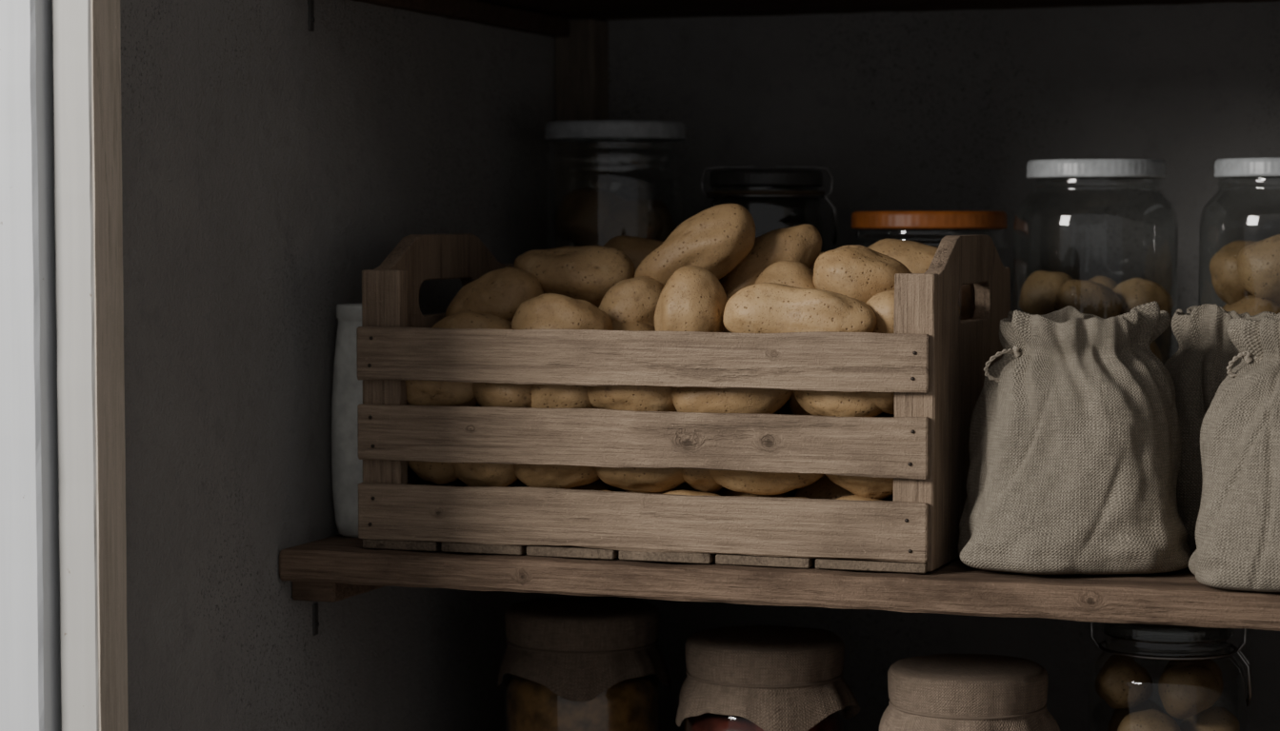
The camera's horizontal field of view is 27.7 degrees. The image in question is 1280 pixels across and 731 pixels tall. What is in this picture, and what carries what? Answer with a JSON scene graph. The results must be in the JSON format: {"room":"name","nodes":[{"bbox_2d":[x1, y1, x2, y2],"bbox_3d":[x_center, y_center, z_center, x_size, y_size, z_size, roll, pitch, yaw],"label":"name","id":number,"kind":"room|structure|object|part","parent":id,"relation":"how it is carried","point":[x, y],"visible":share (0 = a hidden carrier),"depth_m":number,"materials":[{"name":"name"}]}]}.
{"room":"pantry","nodes":[
{"label":"pantry","id":0,"kind":"room"},
{"bbox_2d":[120,0,570,730],"bbox_3d":[-0.347,0.142,2.478,0.234,2.400,0.970,1,3,19],"label":"wall","id":1,"kind":"structure","parent":0,"point":[270,162],"depth_m":2.23,"materials":[{"name":"grey paint"}]},
{"bbox_2d":[0,0,61,730],"bbox_3d":[-0.639,0.168,2.026,0.421,2.380,0.039,1,3,19],"label":"door","id":2,"kind":"structure","parent":1,"relation":"in","point":[30,571],"depth_m":1.94,"materials":[{"name":"white paint"}]},
{"bbox_2d":[52,0,128,730],"bbox_3d":[-0.414,0.171,1.966,0.035,2.400,0.043,1,3,19],"label":"door frame","id":3,"kind":"structure","parent":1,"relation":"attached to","point":[71,19],"depth_m":1.94,"materials":[{"name":"beige paint"}]},
{"bbox_3d":[-0.398,0.171,1.962,0.002,2.400,0.040,1,3,19],"label":"inner edge of the stile","id":4,"kind":"part","parent":3,"relation":"part of","materials":[{"name":"white paint"}]},
{"bbox_2d":[308,0,315,31],"bbox_3d":[-0.286,-0.307,2.267,0.004,0.030,0.008,1,3,19],"label":"wall bracket","id":5,"kind":"object","parent":1,"relation":"attached to","point":[311,19],"visible":1,"depth_m":2.27,"materials":[{"name":"metal"}]},
{"bbox_2d":[312,603,319,636],"bbox_3d":[-0.286,0.224,2.297,0.004,0.028,0.008,1,3,19],"label":"wall bracket","id":6,"kind":"object","parent":1,"relation":"attached to","point":[315,623],"visible":1,"depth_m":2.29,"materials":[{"name":"metal"}]},
{"bbox_2d":[292,581,385,602],"bbox_3d":[-0.170,0.176,2.568,0.042,0.020,0.684,1,3,19],"label":"cleat","id":7,"kind":"object","parent":1,"relation":"attached to","point":[311,591],"depth_m":2.25,"materials":[{"name":"brown wood"}]},
{"bbox_2d":[570,0,1279,730],"bbox_3d":[0.500,0.127,2.744,1.660,2.400,0.090,1,3,19],"label":"wall","id":8,"kind":"structure","parent":0,"point":[936,110],"depth_m":2.73,"materials":[{"name":"grey paint"}]},
{"bbox_2d":[279,534,1279,631],"bbox_3d":[0.432,0.164,2.344,1.324,0.028,0.713,1,3,19],"label":"shelf","id":9,"kind":"object","parent":8,"relation":"attached to","point":[1174,598],"visible":0.44,"depth_m":2.08,"materials":[{"name":"brown wood"}]},
{"bbox_2d":[331,303,362,538],"bbox_3d":[-0.245,0.049,2.313,0.058,0.206,0.058,-3,4,-40],"label":"ceramic crock","id":10,"kind":"object","parent":9,"relation":"on","point":[347,469],"visible":0.37,"depth_m":2.29,"materials":[{"name":"white ceramic"}]},
{"bbox_2d":[555,18,608,247],"bbox_3d":[-0.064,-0.128,2.852,0.046,0.498,0.050,1,3,19],"label":"post","id":11,"kind":"object","parent":9,"relation":"on","point":[581,57],"visible":0.33,"depth_m":2.82,"materials":[{"name":"brown wood"}]},
{"bbox_2d":[544,120,685,249],"bbox_3d":[-0.025,-0.059,2.668,0.144,0.380,0.144,-2,4,-35],"label":"glass jar","id":12,"kind":"object","parent":9,"relation":"on","point":[587,216],"visible":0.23,"depth_m":2.62,"materials":[{"name":"clear glass"}]},
{"bbox_3d":[-0.025,-0.240,2.657,0.144,0.018,0.144,1,3,19],"label":"lid","id":13,"kind":"part","parent":12,"relation":"part of","materials":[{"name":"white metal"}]},
{"bbox_2d":[356,234,1010,573],"bbox_3d":[0.049,0.019,2.291,0.500,0.268,0.332,1,3,19],"label":"wooden crate","id":14,"kind":"object","parent":9,"relation":"on","point":[933,362],"visible":0.88,"depth_m":2.14,"materials":[{"name":"brown wood"}]},
{"bbox_3d":[-0.218,0.036,2.229,0.036,0.237,0.018,1,3,19],"label":"post","id":15,"kind":"part","parent":14,"relation":"part of","materials":[{"name":"brown wood"}]},
{"bbox_3d":[-0.180,0.014,2.370,0.014,0.267,0.277,1,3,19],"label":"panel","id":16,"kind":"part","parent":14,"relation":"part of","materials":[{"name":"brown wood"}]},
{"bbox_3d":[-0.122,0.021,2.506,0.036,0.237,0.018,1,3,19],"label":"post","id":17,"kind":"part","parent":14,"relation":"part of","materials":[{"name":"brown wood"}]},
{"bbox_2d":[405,203,959,501],"bbox_3d":[0.046,0.004,2.284,0.464,0.291,0.291,1,3,19],"label":"pile","id":18,"kind":"object","parent":14,"relation":"in","point":[711,273],"visible":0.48,"depth_m":2.19,"materials":[{"name":"beige food"}]},
{"bbox_3d":[0.221,0.045,2.077,0.034,0.237,0.018,1,3,19],"label":"post","id":19,"kind":"part","parent":14,"relation":"part of","materials":[{"name":"brown wood"}]},
{"bbox_3d":[0.278,0.023,2.211,0.014,0.267,0.277,1,3,19],"label":"panel","id":20,"kind":"part","parent":14,"relation":"part of","materials":[{"name":"brown wood"}]},
{"bbox_3d":[0.317,0.029,2.354,0.034,0.237,0.018,1,3,19],"label":"post","id":21,"kind":"part","parent":14,"relation":"part of","materials":[{"name":"brown wood"}]},
{"bbox_2d":[700,165,838,252],"bbox_3d":[0.127,-0.034,2.616,0.118,0.333,0.119,-3,4,-39],"label":"jar","id":22,"kind":"object","parent":9,"relation":"on","point":[743,178],"visible":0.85,"depth_m":2.57,"materials":[{"name":"clear glass"}]},
{"bbox_3d":[0.088,-0.184,2.613,0.057,0.034,0.006,1,3,12],"label":"bail arm","id":23,"kind":"part","parent":22,"relation":"part of","materials":[{"name":"metal"}]},
{"bbox_3d":[0.127,-0.188,2.607,0.113,0.016,0.113,1,3,19],"label":"lid","id":24,"kind":"part","parent":22,"relation":"part of","materials":[{"name":"black metal"}]},
{"bbox_3d":[0.127,-0.030,2.616,0.116,0.324,0.116,1,3,19],"label":"glass","id":25,"kind":"part","parent":22,"relation":"part of","materials":[{"name":"clear glass"}]},
{"bbox_3d":[0.165,-0.183,2.603,0.057,0.034,0.006,0,3,4],"label":"bail arm","id":26,"kind":"part","parent":22,"relation":"part of","materials":[{"name":"metal"}]},
{"bbox_2d":[851,211,1007,319],"bbox_3d":[0.279,-0.006,2.517,0.150,0.287,0.150,1,3,19],"label":"jar","id":27,"kind":"object","parent":9,"relation":"on","point":[880,220],"visible":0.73,"depth_m":2.45,"materials":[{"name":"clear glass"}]},
{"bbox_3d":[0.279,-0.004,2.517,0.149,0.283,0.149,1,3,19],"label":"glass","id":28,"kind":"part","parent":27,"relation":"part of","materials":[{"name":"clear glass"}]},
{"bbox_3d":[0.279,-0.141,2.509,0.150,0.017,0.150,1,3,19],"label":"lid","id":29,"kind":"part","parent":27,"relation":"part of","materials":[{"name":"orange metal"}]},
{"bbox_2d":[957,300,1190,575],"bbox_3d":[0.353,0.055,2.112,0.193,0.215,0.173,0,3,1],"label":"sack","id":30,"kind":"object","parent":9,"relation":"on","point":[1075,442],"visible":1,"depth_m":2.05,"materials":[{"name":"fabric"}]},
{"bbox_2d":[1013,159,1178,361],"bbox_3d":[0.423,-0.024,2.423,0.151,0.334,0.151,1,3,19],"label":"glass jar","id":31,"kind":"object","parent":9,"relation":"on","point":[1043,292],"visible":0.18,"depth_m":2.38,"materials":[{"name":"clear glass"}]},
{"bbox_3d":[0.423,-0.182,2.414,0.128,0.017,0.128,1,3,19],"label":"lid","id":32,"kind":"part","parent":31,"relation":"part of","materials":[{"name":"white metal"}]},
{"bbox_2d":[1163,303,1279,556],"bbox_3d":[0.493,0.053,2.188,0.158,0.211,0.145,3,4,39],"label":"sack","id":33,"kind":"object","parent":9,"relation":"on","point":[1197,370],"visible":0.33,"depth_m":2.15,"materials":[{"name":"fabric"}]},
{"bbox_2d":[1188,316,1279,592],"bbox_3d":[0.521,0.062,2.003,0.190,0.214,0.159,1,3,9],"label":"sack","id":34,"kind":"object","parent":9,"relation":"on","point":[1237,528],"visible":1,"depth_m":1.96,"materials":[{"name":"fabric"}]},
{"bbox_2d":[1198,157,1279,316],"bbox_3d":[0.585,-0.020,2.367,0.151,0.335,0.151,1,3,19],"label":"glass jar","id":35,"kind":"object","parent":9,"relation":"on","point":[1245,274],"visible":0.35,"depth_m":2.32,"materials":[{"name":"clear glass"}]},
{"bbox_3d":[0.585,-0.019,2.367,0.151,0.330,0.151,1,3,19],"label":"glass","id":36,"kind":"part","parent":35,"relation":"part of","materials":[{"name":"clear glass"}]},
{"bbox_3d":[0.585,-0.179,2.358,0.126,0.017,0.126,1,3,19],"label":"lid","id":37,"kind":"part","parent":35,"relation":"part of","materials":[{"name":"white metal"}]},
{"bbox_2d":[479,0,1279,19],"bbox_3d":[0.432,-0.364,2.315,1.324,0.029,0.710,1,3,19],"label":"shelf","id":38,"kind":"object","parent":8,"relation":"attached to","point":[600,10],"visible":0.95,"depth_m":2.67,"materials":[{"name":"brown wood"}]},
{"bbox_3d":[0.435,0.463,2.371,1.324,0.028,0.690,1,3,19],"label":"shelf","id":39,"kind":"object","parent":8,"relation":"attached to","visible":0},
{"bbox_2d":[497,596,671,730],"bbox_3d":[-0.053,0.334,2.488,0.168,0.212,0.171,0,3,2],"label":"jar","id":40,"kind":"object","parent":39,"relation":"on","point":[578,663],"visible":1,"depth_m":2.42,"materials":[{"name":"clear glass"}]},
{"bbox_3d":[-0.055,0.337,2.488,0.150,0.205,0.150,0,3,2],"label":"glass","id":41,"kind":"part","parent":40,"relation":"part of","materials":[{"name":"clear glass"}]},
{"bbox_2d":[676,625,859,730],"bbox_3d":[0.113,0.345,2.352,0.163,0.205,0.166,-1,3,-12],"label":"jar","id":42,"kind":"object","parent":39,"relation":"on","point":[750,678],"visible":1,"depth_m":2.29,"materials":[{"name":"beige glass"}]},
{"bbox_3d":[0.113,0.349,2.351,0.146,0.198,0.146,-1,3,-12],"label":"glass","id":43,"kind":"part","parent":42,"relation":"part of","materials":[{"name":"clear glass"}]},
{"bbox_2d":[879,654,1059,730],"bbox_3d":[0.280,0.354,2.231,0.157,0.200,0.159,-1,3,-21],"label":"jar","id":44,"kind":"object","parent":39,"relation":"on","point":[937,692],"visible":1,"depth_m":2.17,"materials":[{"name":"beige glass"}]},
{"bbox_2d":[1087,621,1252,730],"bbox_3d":[0.460,0.333,2.261,0.140,0.239,0.136,1,3,19],"label":"jar","id":45,"kind":"object","parent":39,"relation":"on","point":[1189,686],"visible":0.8,"depth_m":2.24,"materials":[{"name":"clear glass"}]},
{"bbox_3d":[0.420,0.230,2.265,0.057,0.034,0.006,1,3,18],"label":"bail arm","id":46,"kind":"part","parent":45,"relation":"part of","materials":[{"name":"metal"}]},
{"bbox_3d":[0.458,0.226,2.255,0.113,0.014,0.113,1,3,19],"label":"lid","id":47,"kind":"part","parent":45,"relation":"part of","materials":[{"name":"clear glass"}]},
{"bbox_3d":[0.495,0.231,2.247,0.057,0.034,0.006,1,3,9],"label":"bail arm","id":48,"kind":"part","parent":45,"relation":"part of","materials":[{"name":"metal"}]}
]}

